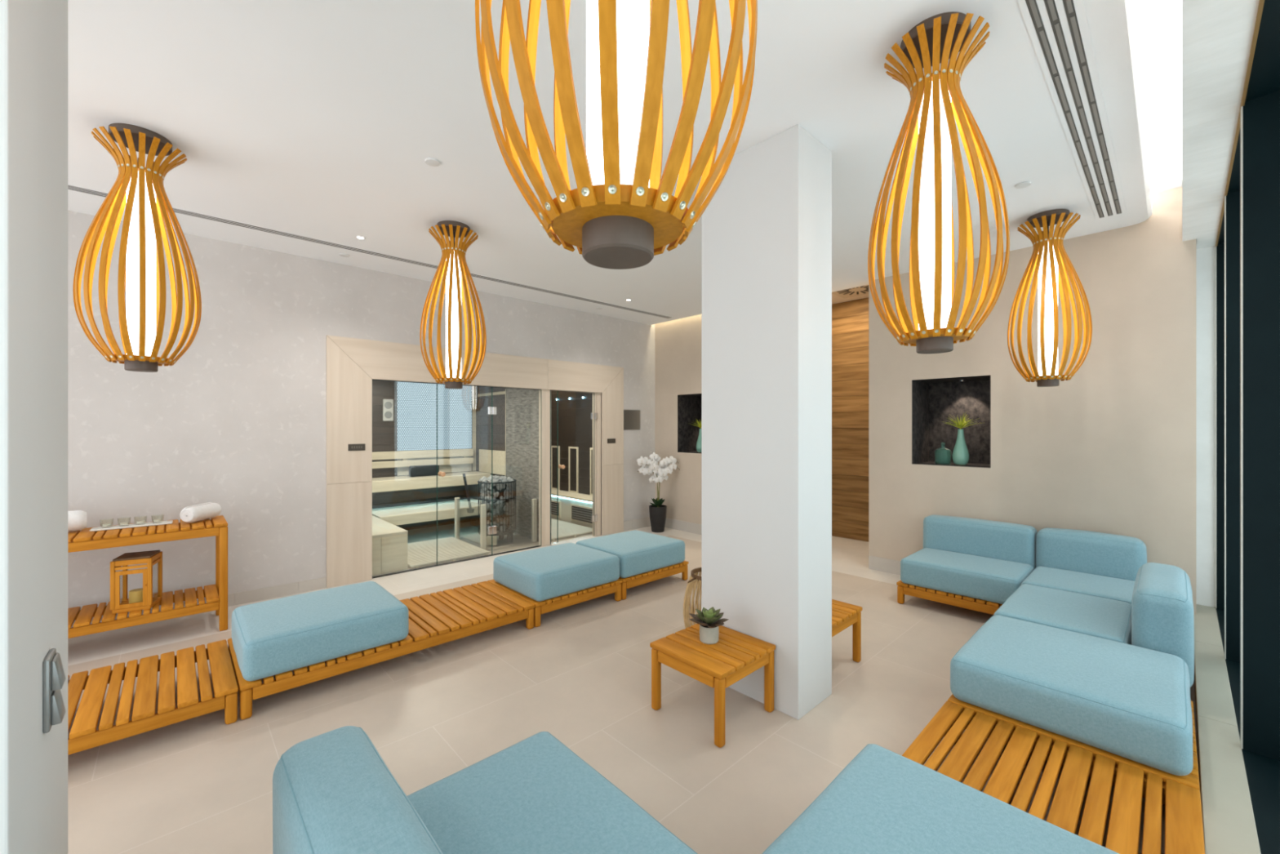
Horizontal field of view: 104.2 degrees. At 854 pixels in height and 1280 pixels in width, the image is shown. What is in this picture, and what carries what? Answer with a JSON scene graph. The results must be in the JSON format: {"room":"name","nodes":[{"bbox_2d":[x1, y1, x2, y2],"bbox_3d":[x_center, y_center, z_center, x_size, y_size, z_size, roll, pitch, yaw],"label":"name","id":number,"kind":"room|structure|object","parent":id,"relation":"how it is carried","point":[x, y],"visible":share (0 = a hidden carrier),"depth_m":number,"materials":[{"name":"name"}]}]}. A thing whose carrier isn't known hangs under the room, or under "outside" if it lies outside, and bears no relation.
{"room":"spa relaxation lounge","nodes":[
{"label":"spa relaxation lounge","id":0,"kind":"room"},
{"bbox_2d":[67,210,654,621],"bbox_3d":[-2.813,-0.150,4.848,8.530,3.300,0.120,0,0,-43],"label":"wall","id":1,"kind":"structure","parent":0,"point":[237,423],"depth_m":4.24,"materials":[{"name":"paint"}]},
{"bbox_2d":[71,516,650,627],"bbox_3d":[-2.823,1.430,4.749,8.379,0.140,0.010,0,0,-43],"label":"baseboard","id":2,"kind":"structure","parent":1,"relation":"attached to","point":[245,597],"depth_m":4.42,"materials":[{"name":"wood"}]},
{"bbox_2d":[372,379,541,578],"bbox_3d":[-1.965,0.514,5.602,1.940,1.972,0.040,0,0,-43],"label":"channel","id":3,"kind":"object","parent":1,"relation":"attached to","point":[531,547],"visible":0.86,"depth_m":5.49,"materials":[{"name":"black"}]},
{"bbox_2d":[326,335,623,587],"bbox_3d":[-1.604,0.323,5.925,3.676,2.355,0.082,0,0,-43],"label":"surround","id":4,"kind":"object","parent":1,"relation":"attached to","point":[352,363],"visible":0.89,"depth_m":4.88,"materials":[{"name":"beige wood"}]},
{"bbox_2d":[348,444,364,450],"bbox_3d":[-2.733,0.196,4.806,0.146,0.064,0.007,0,0,-43],"label":"sign plaque","id":5,"kind":"object","parent":4,"relation":"attached to","point":[351,446],"visible":1,"depth_m":4.80,"materials":[{"name":"brown"}]},
{"bbox_2d":[436,383,496,564],"bbox_3d":[-1.933,0.511,5.597,0.686,1.954,0.105,0,0,-43],"label":"door","id":6,"kind":"structure","parent":4,"relation":"attached to","point":[491,410],"depth_m":5.77,"materials":[{"name":"clear glass"}]},
{"bbox_2d":[557,391,597,542],"bbox_3d":[-0.824,0.511,6.638,0.648,1.954,0.105,0,0,-43],"label":"door","id":7,"kind":"structure","parent":4,"relation":"attached to","point":[593,415],"depth_m":6.42,"materials":[{"name":"clear glass"}]},
{"bbox_2d":[607,438,615,443],"bbox_3d":[-0.401,0.196,6.994,0.147,0.064,0.007,0,0,-43],"label":"sign plaque","id":8,"kind":"object","parent":4,"relation":"attached to","point":[609,440],"visible":1,"depth_m":6.99,"materials":[{"name":"brown"}]},
{"bbox_2d":[592,392,600,536],"bbox_3d":[-0.601,0.514,6.888,0.119,1.972,0.050,0,0,-43],"label":"post","id":9,"kind":"object","parent":1,"relation":"attached to","point":[596,396],"visible":1,"depth_m":6.86,"materials":[{"name":"beige wood"}]},
{"bbox_2d":[623,409,639,429],"bbox_3d":[-0.121,-0.105,7.284,0.330,0.290,0.014,0,0,-43],"label":"control panel","id":10,"kind":"object","parent":1,"relation":"attached to","point":[631,417],"visible":1,"depth_m":7.28,"materials":[{"name":"silver metal"}]},
{"bbox_2d":[372,380,505,529],"bbox_3d":[-2.577,0.375,6.620,2.700,2.250,2.138,0,0,-43],"label":"wall","id":11,"kind":"structure","parent":0,"point":[384,433],"depth_m":7.29,"materials":[{"name":"brown wood"}]},
{"bbox_2d":[382,399,393,421],"bbox_3d":[-3.567,-0.240,7.055,0.140,0.310,0.026,0,0,-43],"label":"thermometer","id":12,"kind":"object","parent":11,"relation":"attached to","point":[388,404],"visible":1,"depth_m":7.04,"materials":[{"name":"white plastic"}]},
{"bbox_2d":[372,381,473,475],"bbox_3d":[-3.398,-0.005,7.175,2.060,1.410,0.083,0,0,-43],"label":"window","id":13,"kind":"structure","parent":11,"relation":"in","point":[416,402],"depth_m":7.46,"materials":[{"name":"glass"}]},
{"bbox_2d":[505,387,551,543],"bbox_3d":[-1.539,0.390,6.800,0.060,2.220,1.095,0,0,-43],"label":"wall","id":14,"kind":"structure","parent":0,"point":[522,406],"depth_m":6.81,"materials":[{"name":"tile"}]},
{"bbox_2d":[472,386,505,475],"bbox_3d":[-2.289,0.200,7.560,0.055,1.800,1.040,0,0,-43],"label":"trim","id":15,"kind":"structure","parent":14,"relation":"attached to","point":[485,455],"depth_m":7.64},
{"bbox_2d":[495,391,592,494],"bbox_3d":[-1.422,0.375,7.662,1.289,2.250,2.078,0,0,-43],"label":"wall","id":16,"kind":"structure","parent":0,"point":[575,421],"depth_m":8.16,"materials":[{"name":"black wood"}]},
{"bbox_2d":[551,445,559,489],"bbox_3d":[-1.457,0.700,8.553,0.019,0.750,0.250,0,0,-43],"label":"heater","id":17,"kind":"object","parent":16,"relation":"attached to","point":[553,448],"visible":0.79,"depth_m":8.55,"materials":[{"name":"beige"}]},
{"bbox_2d":[568,446,578,493],"bbox_3d":[-1.091,0.700,8.163,0.019,0.750,0.250,0,0,-43],"label":"heater","id":18,"kind":"object","parent":16,"relation":"attached to","point":[573,451],"visible":1,"depth_m":8.17,"materials":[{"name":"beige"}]},
{"bbox_2d":[590,447,592,495],"bbox_3d":[-0.694,0.700,7.740,0.019,0.750,0.250,0,0,-43],"label":"heater","id":19,"kind":"object","parent":16,"relation":"attached to","point":[591,448],"visible":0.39,"depth_m":7.81,"materials":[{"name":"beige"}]},
{"bbox_2d":[67,0,1151,324],"bbox_3d":[-0.957,-1.585,2.869,8.530,0.070,5.305,0,0,-43],"label":"ceiling","id":20,"kind":"structure","parent":0,"point":[319,119],"depth_m":2.50,"materials":[{"name":"paint"}]},
{"bbox_2d":[67,183,108,197],"bbox_3d":[-3.617,-1.548,3.266,0.184,0.005,0.117,0,0,-43],"label":"ceiling vent","id":21,"kind":"object","parent":20,"relation":"in","point":[104,194],"depth_m":3.26,"materials":[{"name":"metal"}]},
{"bbox_2d":[72,123,201,372],"bbox_3d":[-2.663,-0.924,2.660,0.482,1.251,0.482,0,0,44],"label":"pendant lamp","id":22,"kind":"object","parent":20,"relation":"hanging from","point":[137,185],"visible":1,"depth_m":2.60,"materials":[{"name":"brown wood"}]},
{"bbox_2d":[172,206,438,268],"bbox_3d":[-2.638,-1.548,4.184,1.877,0.005,0.118,0,0,-43],"label":"ceiling vent","id":23,"kind":"object","parent":20,"relation":"in","point":[179,211],"depth_m":4.04,"materials":[{"name":"metal"}]},
{"bbox_2d":[339,253,350,257],"bbox_3d":[-2.656,-1.544,4.480,0.084,0.011,0.084,0,0,-43],"label":"ceiling disc","id":24,"kind":"object","parent":20,"relation":"attached to","point":[344,255],"visible":1,"depth_m":4.46,"materials":[{"name":"white"}]},
{"bbox_2d":[424,157,439,166],"bbox_3d":[-1.211,-1.544,2.906,0.084,0.011,0.084,0,0,-43],"label":"ceiling disc","id":25,"kind":"object","parent":20,"relation":"attached to","point":[432,162],"visible":1,"depth_m":2.89,"materials":[{"name":"white"}]},
{"bbox_2d":[419,220,486,388],"bbox_3d":[-1.443,-0.924,3.859,0.482,1.251,0.482,0,0,41],"label":"pendant lamp","id":26,"kind":"object","parent":20,"relation":"hanging from","point":[454,268],"visible":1,"depth_m":3.78,"materials":[{"name":"brown wood"}]},
{"bbox_2d":[468,272,672,318],"bbox_3d":[-0.649,-1.548,6.050,2.967,0.005,0.117,0,0,-43],"label":"ceiling vent","id":27,"kind":"object","parent":20,"relation":"in","point":[475,275],"depth_m":5.81,"materials":[{"name":"metal"}]},
{"bbox_2d":[475,0,757,269],"bbox_3d":[-0.039,-0.924,0.885,0.482,1.251,0.482,0,0,37],"label":"pendant lamp","id":28,"kind":"object","parent":20,"relation":"hanging from","point":[621,213],"visible":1,"depth_m":0.81,"materials":[{"name":"brown wood"}]},
{"bbox_2d":[867,11,1009,354],"bbox_3d":[1.171,-0.924,1.980,0.482,1.251,0.482,0,0,-44],"label":"pendant lamp","id":29,"kind":"object","parent":20,"relation":"hanging from","point":[936,96],"visible":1,"depth_m":1.92,"materials":[{"name":"brown wood"}]},
{"bbox_2d":[1014,181,1031,188],"bbox_3d":[2.446,-1.544,3.180,0.084,0.011,0.084,0,0,-43],"label":"ceiling disc","id":30,"kind":"object","parent":20,"relation":"attached to","point":[1025,184],"visible":1,"depth_m":3.17,"materials":[{"name":"white"}]},
{"bbox_2d":[1007,208,1092,386],"bbox_3d":[2.995,-0.924,3.657,0.482,1.251,0.482,0,0,-43],"label":"pendant lamp","id":31,"kind":"object","parent":20,"relation":"hanging from","point":[1050,260],"visible":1,"depth_m":3.60,"materials":[{"name":"brown wood"}]},
{"bbox_2d":[1017,0,1126,219],"bbox_3d":[1.698,-1.546,2.005,4.820,0.007,0.164,0,0,-43],"label":"ceiling vent","id":32,"kind":"object","parent":20,"relation":"in","point":[1059,31],"visible":1,"depth_m":2.28,"materials":[{"name":"metal"}]},
{"bbox_2d":[67,521,1198,853],"bbox_3d":[-1.027,1.550,3.945,9.900,0.100,8.160,0,0,-43],"label":"floor","id":33,"kind":"structure","parent":0,"point":[582,677],"depth_m":2.56,"materials":[{"name":"tile"}]},
{"bbox_2d":[0,0,67,853],"bbox_3d":[-1.389,-0.025,0.924,0.370,3.050,0.642,0,0,-43],"label":"pillar","id":34,"kind":"structure","parent":33,"relation":"on","point":[33,33],"depth_m":0.96,"materials":[{"name":"white paint"}]},
{"bbox_2d":[42,648,66,733],"bbox_3d":[-1.253,0.560,1.067,0.025,0.152,0.082,0,0,-43],"label":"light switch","id":35,"kind":"object","parent":34,"relation":"attached to","point":[54,711],"visible":1,"depth_m":1.05,"materials":[{"name":"grey metal"}]},
{"bbox_2d":[67,515,227,638],"bbox_3d":[-3.755,1.105,3.330,1.517,0.790,0.462,0,0,-43],"label":"console table","id":36,"kind":"object","parent":33,"relation":"on","point":[215,595],"visible":0.66,"depth_m":3.48,"materials":[{"name":"brown wood"}]},
{"bbox_2d":[67,510,86,531],"bbox_3d":[-3.915,0.633,3.282,0.138,0.141,0.361,0,0,42],"label":"rolled towel","id":37,"kind":"object","parent":36,"relation":"on","point":[77,519],"visible":0.25,"depth_m":3.35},
{"bbox_2d":[89,520,173,531],"bbox_3d":[-3.611,0.704,3.550,0.410,0.012,0.110,0,0,-41],"label":"tray","id":38,"kind":"object","parent":36,"relation":"on","point":[163,522],"visible":1,"depth_m":3.53,"materials":[{"name":"white"}]},
{"bbox_2d":[110,550,162,613],"bbox_3d":[-3.502,1.071,3.469,0.206,0.365,0.225,0,0,-29],"label":"wooden lantern","id":39,"kind":"object","parent":36,"relation":"on","point":[151,557],"visible":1,"depth_m":3.41,"materials":[{"name":"brown wood"}]},
{"bbox_2d":[128,587,142,603],"bbox_3d":[-3.504,1.180,3.472,0.084,0.089,0.084,0,0,-43],"label":"candle","id":40,"kind":"object","parent":39,"relation":"in","point":[135,595],"visible":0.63,"depth_m":3.44,"materials":[{"name":"yellow wax"}]},
{"bbox_2d":[179,502,221,522],"bbox_3d":[-3.321,0.644,3.770,0.119,0.121,0.286,0,0,-7],"label":"rolled towel","id":41,"kind":"object","parent":36,"relation":"on","point":[199,512],"visible":1,"depth_m":3.70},
{"bbox_2d":[67,639,238,755],"bbox_3d":[-2.620,1.410,2.522,0.858,0.180,0.790,0,0,-43],"label":"slatted bench","id":42,"kind":"object","parent":33,"relation":"on","point":[84,735],"visible":0.7,"depth_m":2.49,"materials":[{"name":"brown wood"}]},
{"bbox_2d":[227,581,534,719],"bbox_3d":[-1.677,1.410,3.407,1.718,0.180,0.790,0,0,-43],"label":"platform","id":43,"kind":"object","parent":33,"relation":"on","point":[484,606],"visible":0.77,"depth_m":3.33,"materials":[{"name":"brown wood"}]},
{"bbox_2d":[231,581,408,680],"bbox_3d":[-1.972,1.205,3.080,0.826,0.228,0.750,0,0,-43],"label":"seat cushion","id":44,"kind":"object","parent":43,"relation":"on","point":[270,637],"visible":1,"depth_m":2.87,"materials":[{"name":"blue fabric"}]},
{"bbox_2d":[372,515,408,575],"bbox_3d":[-3.104,1.299,5.688,0.375,0.402,1.495,0,0,-43],"label":"bench","id":45,"kind":"object","parent":33,"relation":"on","point":[389,540],"visible":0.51,"depth_m":5.17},
{"bbox_2d":[372,498,481,528],"bbox_3d":[-2.828,1.299,6.895,1.630,0.402,0.766,0,0,-43],"label":"bench","id":46,"kind":"object","parent":33,"relation":"on","point":[426,512],"visible":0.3,"depth_m":6.60,"materials":[{"name":"brown wood"}]},
{"bbox_2d":[371,471,490,499],"bbox_3d":[-3.186,0.899,6.977,2.100,0.398,0.496,0,0,-43],"label":"bench","id":47,"kind":"object","parent":46,"relation":"on","point":[450,479],"visible":0.47,"depth_m":6.94,"materials":[{"name":"brown wood"}]},
{"bbox_2d":[408,464,439,476],"bbox_3d":[-3.084,0.624,7.117,0.400,0.150,0.100,0,0,-43],"label":"headrest cover","id":48,"kind":"object","parent":47,"relation":"on","point":[415,470],"visible":0.83,"depth_m":7.06,"materials":[{"name":"black"}]},
{"bbox_2d":[407,537,489,568],"bbox_3d":[-2.454,1.481,5.938,0.885,0.038,1.080,0,0,-43],"label":"duckboard","id":49,"kind":"object","parent":33,"relation":"on","point":[421,553],"visible":0.7,"depth_m":5.85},
{"bbox_2d":[454,497,537,549],"bbox_3d":[-1.921,1.222,6.593,0.754,0.555,0.869,0,0,-43],"label":"guard","id":50,"kind":"object","parent":33,"relation":"on","point":[534,501],"visible":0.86,"depth_m":6.51,"materials":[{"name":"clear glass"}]},
{"bbox_2d":[477,474,516,545],"bbox_3d":[-1.865,1.062,6.505,0.494,0.877,0.494,0,0,-43],"label":"heater","id":51,"kind":"object","parent":33,"relation":"on","point":[509,532],"depth_m":6.36,"materials":[{"name":"black metal"}]},
{"bbox_2d":[462,473,474,513],"bbox_3d":[-2.265,0.879,6.606,0.105,0.522,0.176,0,0,-43],"label":"ladle","id":52,"kind":"object","parent":51,"relation":"attached to","point":[470,509],"visible":0.99,"depth_m":6.59,"materials":[{"name":"black"}]},
{"bbox_2d":[466,507,474,513],"bbox_3d":[-2.238,1.110,6.580,0.100,0.060,0.100,0,0,-43],"label":"bowl","id":53,"kind":"object","parent":52,"relation":"on","point":[469,510],"depth_m":6.55,"materials":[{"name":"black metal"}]},
{"bbox_2d":[538,389,550,546],"bbox_3d":[-1.209,0.514,6.312,0.126,1.972,0.059,0,0,-43],"label":"post","id":54,"kind":"object","parent":33,"relation":"on","point":[544,394],"visible":1,"depth_m":6.28,"materials":[{"name":"beige wood"}]},
{"bbox_2d":[487,578,622,626],"bbox_3d":[-0.734,1.410,4.292,0.858,0.180,0.790,0,0,-43],"label":"platform","id":55,"kind":"object","parent":33,"relation":"on","point":[575,597],"visible":0.46,"depth_m":3.97,"materials":[{"name":"brown wood"}]},
{"bbox_2d":[493,542,619,601],"bbox_3d":[-0.712,1.205,4.264,0.842,0.229,0.751,0,0,-43],"label":"seat cushion","id":56,"kind":"object","parent":55,"relation":"on","point":[540,574],"visible":1,"depth_m":4.03,"materials":[{"name":"blue fabric"}]},
{"bbox_2d":[551,488,592,528],"bbox_3d":[-1.040,1.285,7.868,0.326,0.430,1.820,0,0,-43],"label":"bench","id":57,"kind":"object","parent":33,"relation":"on","point":[574,508],"visible":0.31,"depth_m":7.68,"materials":[{"name":"beige wood"}]},
{"bbox_2d":[551,501,559,515],"bbox_3d":[-1.513,1.310,8.152,0.008,0.200,0.640,0,0,-43],"label":"grille","id":58,"kind":"object","parent":57,"relation":"attached to","point":[553,504],"depth_m":7.99,"materials":[{"name":"black metal"}]},
{"bbox_2d":[571,505,592,523],"bbox_3d":[-0.829,1.310,7.422,0.008,0.200,0.640,0,0,-43],"label":"grille","id":59,"kind":"object","parent":57,"relation":"attached to","point":[580,513],"depth_m":7.47,"materials":[{"name":"black metal"}]},
{"bbox_2d":[551,518,592,540],"bbox_3d":[-1.478,1.481,7.437,0.820,0.038,1.730,0,0,-43],"label":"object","id":60,"kind":"structure","parent":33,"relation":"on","point":[566,529],"depth_m":7.11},
{"bbox_2d":[618,560,688,599],"bbox_3d":[-0.104,1.410,4.883,0.858,0.180,0.790,0,0,-43],"label":"platform","id":61,"kind":"object","parent":33,"relation":"on","point":[646,577],"visible":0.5,"depth_m":4.56,"materials":[{"name":"brown wood"}]},
{"bbox_2d":[575,529,684,577],"bbox_3d":[-0.094,1.205,4.842,0.836,0.228,0.750,0,0,-43],"label":"seat cushion","id":62,"kind":"object","parent":61,"relation":"on","point":[638,552],"visible":0.81,"depth_m":4.63,"materials":[{"name":"blue fabric"}]},
{"bbox_2d":[648,504,666,532],"bbox_3d":[0.257,1.317,7.165,0.256,0.365,0.256,0,0,-43],"label":"planter","id":63,"kind":"object","parent":33,"relation":"on","point":[657,514],"visible":0.94,"depth_m":7.07,"materials":[{"name":"ceramic"}]},
{"bbox_2d":[636,452,678,506],"bbox_3d":[0.252,0.760,7.131,0.627,0.802,0.252,0,0,-10],"label":"orchid","id":64,"kind":"object","parent":63,"relation":"in","point":[660,471],"visible":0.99,"depth_m":7.08,"materials":[{"name":"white plant"}]},
{"bbox_2d":[683,567,702,628],"bbox_3d":[0.491,1.259,3.497,0.372,0.482,0.373,0,0,8],"label":"lantern","id":65,"kind":"object","parent":33,"relation":"on","point":[694,579],"visible":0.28,"depth_m":3.43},
{"bbox_2d":[649,623,775,747],"bbox_3d":[0.385,1.325,2.644,0.470,0.350,0.478,0,0,-43],"label":"side table","id":66,"kind":"object","parent":33,"relation":"on","point":[736,655],"visible":0.88,"depth_m":2.56,"materials":[{"name":"brown wood"}]},
{"bbox_2d":[688,606,728,644],"bbox_3d":[0.369,1.068,2.683,0.209,0.164,0.210,0,0,-43],"label":"potted succulent","id":67,"kind":"object","parent":66,"relation":"on","point":[708,620],"visible":1,"depth_m":2.65,"materials":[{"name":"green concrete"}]},
{"bbox_2d":[699,624,719,644],"bbox_3d":[0.372,1.106,2.680,0.104,0.088,0.104,0,0,-43],"label":"pot","id":68,"kind":"object","parent":67,"relation":"attached to","point":[708,635],"depth_m":2.64,"materials":[{"name":"ceramic"}]},
{"bbox_2d":[702,124,831,719],"bbox_3d":[0.725,-0.025,2.907,0.368,3.050,0.642,0,0,-43],"label":"pillar","id":69,"kind":"structure","parent":33,"relation":"on","point":[766,228],"depth_m":2.71,"materials":[{"name":"white paint"}]},
{"bbox_2d":[831,599,862,662],"bbox_3d":[1.091,1.325,3.200,0.470,0.350,0.478,0,0,-43],"label":"side table","id":70,"kind":"object","parent":33,"relation":"on","point":[844,615],"visible":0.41,"depth_m":3.17,"materials":[{"name":"brown wood"}]},
{"bbox_2d":[896,579,1002,614],"bbox_3d":[2.776,1.410,4.211,0.830,0.180,0.854,0,0,-43],"label":"platform","id":71,"kind":"object","parent":33,"relation":"on","point":[968,602],"visible":0.33,"depth_m":3.97,"materials":[{"name":"brown wood"}]},
{"bbox_2d":[900,547,1034,604],"bbox_3d":[2.691,1.210,4.117,0.621,0.218,0.829,0,0,-43],"label":"seat cushion","id":72,"kind":"object","parent":71,"relation":"on","point":[984,578],"visible":0.82,"depth_m":3.95,"materials":[{"name":"blue fabric"}]},
{"bbox_2d":[923,514,1037,568],"bbox_3d":[2.990,1.071,4.419,0.230,0.496,0.835,0,0,-43],"label":"cushion","id":73,"kind":"object","parent":71,"relation":"on","point":[1008,541],"visible":0.66,"depth_m":4.30,"materials":[{"name":"blue fabric"}]},
{"bbox_2d":[902,701,1204,853],"bbox_3d":[1.448,1.410,1.818,0.860,0.180,0.816,0,0,-43],"label":"platform","id":74,"kind":"object","parent":33,"relation":"on","point":[1184,825],"visible":0.73,"depth_m":1.85,"materials":[{"name":"brown wood"}]},
{"bbox_2d":[947,693,1199,791],"bbox_3d":[2.079,1.410,2.410,0.856,0.180,0.815,0,0,-43],"label":"platform","id":75,"kind":"object","parent":33,"relation":"on","point":[1192,780],"visible":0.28,"depth_m":2.05,"materials":[{"name":"brown wood"}]},
{"bbox_2d":[950,615,1192,775],"bbox_3d":[2.072,1.208,2.413,0.864,0.222,0.804,0,0,-43],"label":"seat cushion","id":76,"kind":"object","parent":75,"relation":"on","point":[1131,702],"visible":1,"depth_m":2.19,"materials":[{"name":"blue fabric"}]},
{"bbox_3d":[3.332,1.410,3.588,0.860,0.180,0.806,0,0,-43],"label":"platform","id":77,"kind":"object","parent":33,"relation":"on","visible":0},
{"bbox_2d":[1021,566,1134,604],"bbox_3d":[3.242,1.211,3.515,0.636,0.216,0.806,0,0,-43],"label":"seat cushion","id":78,"kind":"object","parent":77,"relation":"on","point":[1106,587],"visible":0.37,"depth_m":3.53,"materials":[{"name":"blue fabric"}]},
{"bbox_2d":[1035,527,1146,581],"bbox_3d":[3.497,1.068,3.881,0.235,0.504,0.638,0,0,-43],"label":"cushion","id":79,"kind":"object","parent":77,"relation":"on","point":[1105,554],"visible":0.61,"depth_m":3.79,"materials":[{"name":"blue fabric"}]},
{"bbox_3d":[2.705,1.410,3.000,0.846,0.180,0.800,0,0,-43],"label":"platform","id":80,"kind":"object","parent":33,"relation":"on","visible":0},
{"bbox_2d":[993,583,1131,644],"bbox_3d":[2.627,1.212,3.078,0.841,0.216,0.587,0,0,-43],"label":"seat cushion","id":81,"kind":"object","parent":80,"relation":"on","point":[1085,614],"visible":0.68,"depth_m":2.98,"materials":[{"name":"blue fabric"}]},
{"bbox_2d":[1131,562,1194,686],"bbox_3d":[2.914,1.070,2.776,0.843,0.500,0.229,0,0,-43],"label":"cushion","id":82,"kind":"object","parent":80,"relation":"on","point":[1162,619],"visible":0.81,"depth_m":2.52,"materials":[{"name":"blue fabric"}]},
{"bbox_3d":[0.796,1.410,1.234,0.860,0.180,0.796,0,0,-43],"label":"platform","id":83,"kind":"object","parent":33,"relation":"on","visible":0},
{"bbox_2d":[761,743,1119,853],"bbox_3d":[0.770,1.211,1.210,0.855,0.216,0.775,0,0,-43],"label":"seat cushion","id":84,"kind":"object","parent":83,"relation":"on","point":[883,801],"visible":1,"depth_m":1.40,"materials":[{"name":"blue fabric"}]},
{"bbox_3d":[-0.384,1.410,1.264,0.860,0.180,0.851,0,0,-43],"label":"platform","id":85,"kind":"object","parent":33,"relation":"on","visible":0},
{"bbox_2d":[272,725,443,853],"bbox_3d":[-0.600,1.073,1.074,0.230,0.494,0.872,0,0,-43],"label":"cushion","id":86,"kind":"object","parent":85,"relation":"on","point":[334,792],"visible":1,"depth_m":1.12,"materials":[{"name":"blue fabric"}]},
{"bbox_2d":[407,731,697,853],"bbox_3d":[-0.284,1.211,1.344,0.605,0.216,0.837,0,0,-43],"label":"seat cushion","id":87,"kind":"object","parent":85,"relation":"on","point":[534,795],"visible":0.79,"depth_m":1.44,"materials":[{"name":"blue fabric"}]},
{"bbox_2d":[831,297,868,542],"bbox_3d":[2.942,-0.100,6.599,0.080,3.200,1.600,0,0,-43],"label":"wall","id":88,"kind":"structure","parent":0,"point":[850,319],"depth_m":6.67,"materials":[{"name":"brown wood"}]},
{"bbox_2d":[831,293,868,304],"bbox_3d":[2.530,-1.725,6.212,1.130,0.070,1.600,0,0,-43],"label":"ceiling","id":89,"kind":"structure","parent":0,"point":[835,299],"depth_m":6.55,"materials":[{"name":"beige paint"}]},
{"bbox_2d":[831,284,868,298],"bbox_3d":[2.656,-1.682,6.084,0.600,0.016,0.600,0,0,-43],"label":"ceiling vent","id":90,"kind":"object","parent":89,"relation":"in","point":[863,290],"visible":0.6,"depth_m":6.21,"materials":[{"name":"beige"}]},
{"bbox_2d":[654,186,1195,613],"bbox_3d":[2.174,-0.150,5.656,0.150,3.300,5.525,0,0,-43],"label":"wall","id":91,"kind":"structure","parent":0,"point":[1110,448],"depth_m":4.11,"materials":[{"name":"paint"}]},
{"bbox_2d":[677,393,702,453],"bbox_3d":[0.974,-0.049,7.231,0.546,0.898,0.715,0,0,-43],"label":"wall niche","id":92,"kind":"object","parent":91,"relation":"in","point":[689,406],"visible":0.34,"depth_m":7.43,"materials":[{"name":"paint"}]},
{"bbox_2d":[696,428,702,452],"bbox_3d":[0.880,0.195,7.188,0.138,0.346,0.138,0,0,-43],"label":"vase","id":93,"kind":"object","parent":92,"relation":"in","point":[699,445],"visible":0.72,"depth_m":7.15,"materials":[{"name":"ceramic"}]},
{"bbox_2d":[693,418,702,428],"bbox_3d":[0.871,-0.059,7.181,0.357,0.173,0.271,0,0,-12],"label":"bunch","id":94,"kind":"object","parent":93,"relation":"in","point":[699,424],"visible":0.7,"depth_m":7.17,"materials":[{"name":"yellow plant"}]},
{"bbox_2d":[664,518,900,574],"bbox_3d":[2.117,1.430,5.599,0.010,0.140,5.508,0,0,-43],"label":"baseboard","id":95,"kind":"structure","parent":91,"relation":"attached to","point":[886,565],"depth_m":5.25,"materials":[{"name":"tile"}]},
{"bbox_2d":[911,375,990,467],"bbox_3d":[3.140,-0.049,4.922,0.546,0.898,0.717,0,0,-43],"label":"wall niche","id":96,"kind":"object","parent":91,"relation":"in","point":[934,401],"visible":0.61,"depth_m":5.10,"materials":[{"name":"paint"}]},
{"bbox_2d":[934,442,951,464],"bbox_3d":[3.007,0.260,4.943,0.148,0.216,0.148,0,0,-43],"label":"glass bottle","id":97,"kind":"object","parent":96,"relation":"in","point":[943,455],"visible":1,"depth_m":4.89,"materials":[{"name":"teal"}]},
{"bbox_2d":[952,429,968,465],"bbox_3d":[3.103,0.195,4.819,0.138,0.346,0.138,0,0,-43],"label":"vase","id":98,"kind":"object","parent":96,"relation":"in","point":[960,453],"visible":1,"depth_m":4.78,"materials":[{"name":"ceramic"}]},
{"bbox_2d":[942,411,982,429],"bbox_3d":[3.093,-0.059,4.812,0.357,0.173,0.271,0,0,-12],"label":"bunch","id":99,"kind":"object","parent":98,"relation":"in","point":[962,424],"visible":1,"depth_m":4.80,"materials":[{"name":"yellow plant"}]},
{"bbox_2d":[1134,0,1182,194],"bbox_3d":[-0.801,-1.778,2.813,8.680,0.045,5.800,0,0,-43],"label":"light","id":100,"kind":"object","parent":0,"point":[1158,22],"depth_m":2.56,"materials":[{"name":"paint"}]},
{"bbox_2d":[1195,245,1215,607],"bbox_3d":[4.241,-0.150,3.759,0.270,3.300,0.280,0,0,-43],"label":"wall","id":101,"kind":"structure","parent":0,"point":[1206,256],"depth_m":3.76,"materials":[{"name":"paint"}]},
{"bbox_2d":[1193,604,1261,853],"bbox_3d":[1.064,1.425,0.831,8.690,0.150,0.121,0,0,-43],"label":"window sill","id":102,"kind":"structure","parent":101,"relation":"attached to","point":[1229,827],"depth_m":2.06,"materials":[{"name":"stone"}]},
{"bbox_2d":[1182,0,1259,248],"bbox_3d":[1.047,-1.558,0.850,8.692,0.405,0.166,0,0,-43],"label":"ceiling","id":103,"kind":"structure","parent":0,"point":[1217,35],"depth_m":2.05,"materials":[{"name":"paint"}]},
{"bbox_2d":[1215,0,1279,853],"bbox_3d":[1.198,-0.125,0.688,8.696,3.150,0.371,0,0,-43],"label":"window","id":104,"kind":"structure","parent":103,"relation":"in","point":[1260,117],"depth_m":2.05,"materials":[{"name":"metal"}]},
{"bbox_2d":[1215,243,1224,609],"bbox_3d":[4.385,-0.003,3.639,0.045,2.714,0.236,0,0,-43],"label":"window","id":105,"kind":"structure","parent":104,"relation":"attached to","point":[1220,249],"depth_m":3.69,"materials":[{"name":"metal"}]},
{"bbox_2d":[1224,190,1239,662],"bbox_3d":[3.503,-0.003,2.830,0.045,2.714,0.236,0,0,-43],"label":"window","id":106,"kind":"structure","parent":104,"relation":"attached to","point":[1232,201],"depth_m":2.88,"materials":[{"name":"metal"}]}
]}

